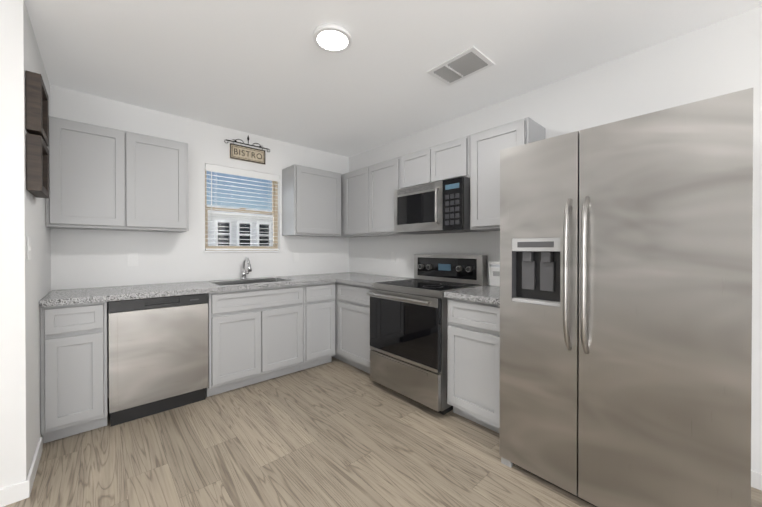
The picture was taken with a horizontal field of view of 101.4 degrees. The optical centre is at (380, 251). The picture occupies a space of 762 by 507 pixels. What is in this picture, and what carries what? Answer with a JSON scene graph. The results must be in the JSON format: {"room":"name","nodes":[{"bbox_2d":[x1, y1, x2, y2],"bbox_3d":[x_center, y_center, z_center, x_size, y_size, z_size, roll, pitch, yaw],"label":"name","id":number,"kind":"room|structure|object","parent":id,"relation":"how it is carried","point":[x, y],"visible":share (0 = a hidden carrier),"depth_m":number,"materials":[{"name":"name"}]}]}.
{"room":"kitchen","nodes":[
{"label":"kitchen","id":0,"kind":"room"},
{"bbox_2d":[0,0,29,488],"bbox_3d":[-2.965,-0.008,0.493,3.200,2.440,0.120,0,0,-42],"label":"wall","id":1,"kind":"structure","parent":0,"point":[14,361],"depth_m":1.50,"materials":[{"name":"white paint"}]},
{"bbox_2d":[0,437,42,506],"bbox_3d":[-3.072,1.169,0.627,3.212,0.085,0.477,0,0,-42],"label":"baseboard","id":2,"kind":"structure","parent":1,"relation":"attached to","point":[17,492],"depth_m":1.51,"materials":[{"name":"white"}]},
{"bbox_2d":[27,11,50,466],"bbox_3d":[-2.187,-0.016,1.930,0.120,2.440,0.970,0,0,-42],"label":"wall","id":3,"kind":"structure","parent":0,"point":[39,268],"depth_m":1.79,"materials":[{"name":"white paint"}]},
{"bbox_2d":[27,237,30,259],"bbox_3d":[-1.793,-0.014,1.592,0.008,0.115,0.072,0,0,-42],"label":"switch plate","id":4,"kind":"object","parent":3,"relation":"attached to","point":[28,248],"visible":0.96,"depth_m":1.57,"materials":[{"name":"white plastic"}]},
{"bbox_2d":[25,71,48,145],"bbox_3d":[-1.840,-0.750,1.673,0.053,0.290,0.310,0,0,-42],"label":"wall shelves","id":5,"kind":"object","parent":3,"relation":"attached to","point":[37,110],"visible":0.81,"depth_m":1.57,"materials":[{"name":"brown wood"}]},
{"bbox_2d":[26,133,48,197],"bbox_3d":[-1.840,-0.445,1.675,0.053,0.280,0.310,0,0,-42],"label":"wall shelf","id":6,"kind":"object","parent":3,"relation":"attached to","point":[37,168],"visible":1,"depth_m":1.57,"materials":[{"name":"brown wood"}]},
{"bbox_2d":[50,85,348,397],"bbox_3d":[-1.542,-0.023,3.267,2.870,2.440,0.150,0,0,-42],"label":"wall","id":7,"kind":"structure","parent":0,"point":[80,258],"depth_m":2.91,"materials":[{"name":"white paint"}]},
{"bbox_2d":[46,116,188,232],"bbox_3d":[-2.048,-0.544,2.488,0.835,0.750,0.320,0,0,-42],"label":"upper cabinet","id":8,"kind":"object","parent":7,"relation":"attached to","point":[103,178],"visible":0.98,"depth_m":2.33,"materials":[{"name":"grey paint"}]},
{"bbox_2d":[127,253,137,265],"bbox_3d":[-2.108,0.070,2.649,0.072,0.115,0.006,0,0,-42],"label":"electrical outlet","id":9,"kind":"object","parent":7,"relation":"attached to","point":[132,259],"visible":1,"depth_m":2.65,"materials":[{"name":"white plastic"}]},
{"bbox_2d":[205,171,277,250],"bbox_3d":[-1.492,-0.429,3.351,0.760,0.850,0.070,0,0,-42],"label":"window","id":10,"kind":"structure","parent":7,"relation":"in","point":[273,212],"depth_m":3.38,"materials":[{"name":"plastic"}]},
{"bbox_2d":[205,163,279,249],"bbox_3d":[-1.440,-0.430,3.293,0.748,0.842,0.072,0,0,-42],"label":"window blinds","id":11,"kind":"object","parent":10,"relation":"attached to","point":[235,171],"visible":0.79,"depth_m":3.24,"materials":[{"name":"white plastic"}]},
{"bbox_2d":[204,251,281,252],"bbox_3d":[-1.440,0.004,3.295,0.784,0.018,0.086,0,0,-42],"label":"window sill","id":12,"kind":"structure","parent":7,"relation":"attached to","point":[237,251],"depth_m":3.19,"materials":[{"name":"white wood"}]},
{"bbox_2d":[224,136,269,164],"bbox_3d":[-1.393,-1.081,3.276,0.467,0.275,0.024,0,0,-42],"label":"sign","id":13,"kind":"object","parent":7,"relation":"attached to","point":[245,153],"visible":1,"depth_m":3.27,"materials":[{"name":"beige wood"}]},
{"bbox_2d":[293,252,298,261],"bbox_3d":[-0.995,0.065,3.654,0.072,0.115,0.006,0,0,-42],"label":"electrical outlet","id":14,"kind":"object","parent":7,"relation":"attached to","point":[295,256],"visible":1,"depth_m":3.65,"materials":[{"name":"white plastic"}]},
{"bbox_2d":[282,164,340,236],"bbox_3d":[-0.791,-0.550,3.623,0.605,0.750,0.320,0,0,-42],"label":"upper cabinet","id":15,"kind":"object","parent":7,"relation":"attached to","point":[311,202],"visible":1,"depth_m":3.47,"materials":[{"name":"grey paint"}]},
{"bbox_2d":[4,356,761,506],"bbox_3d":[-0.288,1.267,-0.411,6.250,0.100,7.300,0,0,-42],"label":"floor","id":16,"kind":"structure","parent":0,"point":[334,432],"depth_m":1.82,"materials":[{"name":"wood"}]},
{"bbox_2d":[40,302,107,443],"bbox_3d":[-2.144,0.768,2.206,0.305,0.870,0.620,0,0,-42],"label":"base cabinet","id":17,"kind":"object","parent":16,"relation":"on","point":[73,367],"visible":0.88,"depth_m":1.98,"materials":[{"name":"grey paint"}]},
{"bbox_2d":[108,293,208,426],"bbox_3d":[-1.797,0.768,2.507,0.599,0.865,0.599,0,0,-42],"label":"dishwasher","id":18,"kind":"object","parent":16,"relation":"on","point":[157,354],"visible":0.92,"depth_m":2.26,"materials":[{"name":"grey metal"}]},
{"bbox_2d":[206,285,302,396],"bbox_3d":[-1.266,0.763,2.999,0.835,0.870,0.620,0,0,-42],"label":"base cabinet","id":19,"kind":"object","parent":16,"relation":"on","point":[255,336],"visible":0.88,"depth_m":2.73,"materials":[{"name":"grey paint"}]},
{"bbox_2d":[300,282,334,369],"bbox_3d":[-0.817,0.761,3.405,0.372,0.870,0.620,0,0,-42],"label":"base cabinet","id":20,"kind":"object","parent":16,"relation":"on","point":[318,324],"visible":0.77,"depth_m":3.17,"materials":[{"name":"grey paint"}]},
{"bbox_2d":[332,282,372,373],"bbox_3d":[-0.228,0.760,3.492,0.620,0.870,1.234,0,0,-42],"label":"base cabinet","id":21,"kind":"object","parent":16,"relation":"on","point":[352,325],"visible":0.33,"depth_m":3.10,"materials":[{"name":"grey paint"}]},
{"bbox_2d":[39,272,378,306],"bbox_3d":[-1.226,0.308,3.008,2.746,0.040,0.657,0,0,-42],"label":"countertop","id":22,"kind":"structure","parent":21,"relation":"on","point":[80,296],"depth_m":2.45,"materials":[{"name":"stone"}]},
{"bbox_2d":[241,257,251,278],"bbox_3d":[-1.341,0.173,3.152,0.092,0.228,0.222,0,0,-42],"label":"faucet","id":23,"kind":"object","parent":22,"relation":"on","point":[244,272],"visible":1,"depth_m":3.18,"materials":[{"name":"silver metal"}]},
{"bbox_2d":[335,275,413,286],"bbox_3d":[-0.025,0.307,3.245,0.646,0.040,0.600,0,0,-42],"label":"countertop","id":24,"kind":"structure","parent":21,"relation":"on","point":[367,281],"depth_m":3.16,"materials":[{"name":"stone"}]},
{"bbox_2d":[367,254,486,414],"bbox_3d":[0.376,0.617,2.692,0.735,1.165,0.757,0,0,-42],"label":"range","id":25,"kind":"object","parent":16,"relation":"on","point":[408,337],"visible":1,"depth_m":2.49,"materials":[{"name":"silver metal"}]},
{"bbox_2d":[447,298,499,432],"bbox_3d":[0.848,0.767,2.301,0.620,0.870,0.453,0,0,-42],"label":"base cabinet","id":26,"kind":"object","parent":16,"relation":"on","point":[473,361],"visible":0.62,"depth_m":2.10,"materials":[{"name":"grey paint"}]},
{"bbox_2d":[444,285,499,304],"bbox_3d":[0.840,0.312,2.290,0.643,0.040,0.454,0,0,-42],"label":"countertop","id":27,"kind":"structure","parent":26,"relation":"on","point":[489,294],"depth_m":2.15,"materials":[{"name":"stone"}]},
{"bbox_2d":[488,262,499,285],"bbox_3d":[0.963,0.191,2.580,0.051,0.206,0.150,0,0,-42],"label":"packet","id":28,"kind":"object","parent":27,"relation":"on","point":[494,273],"visible":0.48,"depth_m":2.58,"materials":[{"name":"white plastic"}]},
{"bbox_2d":[499,88,753,506],"bbox_3d":[1.245,0.312,1.664,0.856,1.787,0.919,0,0,-42],"label":"refrigerator","id":29,"kind":"object","parent":16,"relation":"on","point":[625,312],"visible":1,"depth_m":1.32,"materials":[{"name":"grey metal"}]},
{"bbox_2d":[24,0,761,157],"bbox_3d":[-0.288,-1.273,-0.425,6.250,0.100,7.300,0,0,-42],"label":"ceiling","id":30,"kind":"structure","parent":0,"point":[270,69],"depth_m":1.94,"materials":[{"name":"white paint"}]},
{"bbox_2d":[313,23,350,52],"bbox_3d":[-0.279,-1.220,1.794,0.216,0.026,0.216,0,0,-42],"label":"recessed light","id":31,"kind":"object","parent":30,"relation":"in","point":[331,37],"visible":1,"depth_m":1.77,"materials":[{"name":"white plastic"}]},
{"bbox_2d":[427,46,494,85],"bbox_3d":[0.530,-1.227,2.093,0.260,0.015,0.360,0,0,-42],"label":"ceiling vent","id":32,"kind":"object","parent":30,"relation":"in","point":[468,62],"visible":1,"depth_m":2.07,"materials":[{"name":"white metal"}]},
{"bbox_2d":[349,6,761,472],"bbox_3d":[1.925,-0.015,1.682,0.150,2.440,7.150,0,0,-42],"label":"wall","id":33,"kind":"structure","parent":0,"point":[723,57],"depth_m":1.97,"materials":[{"name":"white paint"}]},
{"bbox_2d":[339,156,418,237],"bbox_3d":[-0.120,-0.550,3.589,0.320,0.750,1.244,0,0,-42],"label":"upper cabinet","id":34,"kind":"object","parent":33,"relation":"attached to","point":[367,201],"visible":0.6,"depth_m":3.34,"materials":[{"name":"grey paint"}]},
{"bbox_2d":[391,252,395,261],"bbox_3d":[0.139,0.065,3.540,0.006,0.115,0.072,0,0,-42],"label":"electrical outlet","id":35,"kind":"object","parent":33,"relation":"attached to","point":[393,256],"visible":1,"depth_m":3.53,"materials":[{"name":"white plastic"}]},
{"bbox_2d":[401,135,469,188],"bbox_3d":[0.552,-0.752,2.844,0.320,0.337,0.758,0,0,-42],"label":"upper cabinet","id":36,"kind":"object","parent":33,"relation":"attached to","point":[445,161],"visible":0.69,"depth_m":2.69,"materials":[{"name":"grey paint"}]},
{"bbox_2d":[394,177,483,233],"bbox_3d":[0.505,-0.376,2.804,0.446,0.410,0.757,0,0,-42],"label":"microwave","id":37,"kind":"object","parent":36,"relation":"attached to","point":[440,207],"visible":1,"depth_m":2.62,"materials":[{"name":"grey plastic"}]},
{"bbox_2d":[470,117,544,230],"bbox_3d":[0.959,-0.543,2.394,0.320,0.750,0.453,0,0,-42],"label":"upper cabinet","id":38,"kind":"object","parent":33,"relation":"attached to","point":[487,146],"visible":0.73,"depth_m":2.33,"materials":[{"name":"grey paint"}]},
{"bbox_2d":[751,470,761,490],"bbox_3d":[3.074,1.171,0.295,0.012,0.085,3.540,0,0,-42],"label":"baseboard","id":39,"kind":"structure","parent":33,"relation":"attached to","point":[756,479],"depth_m":1.58,"materials":[{"name":"white"}]},
{"label":"outside","id":40,"kind":"structure","parent":0,"visible":0},
{"bbox_3d":[-11.173,2.232,14.963,44.000,0.200,29.600,0,0,-42],"label":"lawn","id":41,"kind":"structure","parent":40,"visible":0},
{"bbox_2d":[207,205,272,245],"bbox_3d":[-8.587,0.280,13.582,23.200,3.720,7.900,0,0,-42],"label":"house","id":42,"kind":"structure","parent":41,"relation":"on","point":[234,230],"depth_m":11.76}
]}

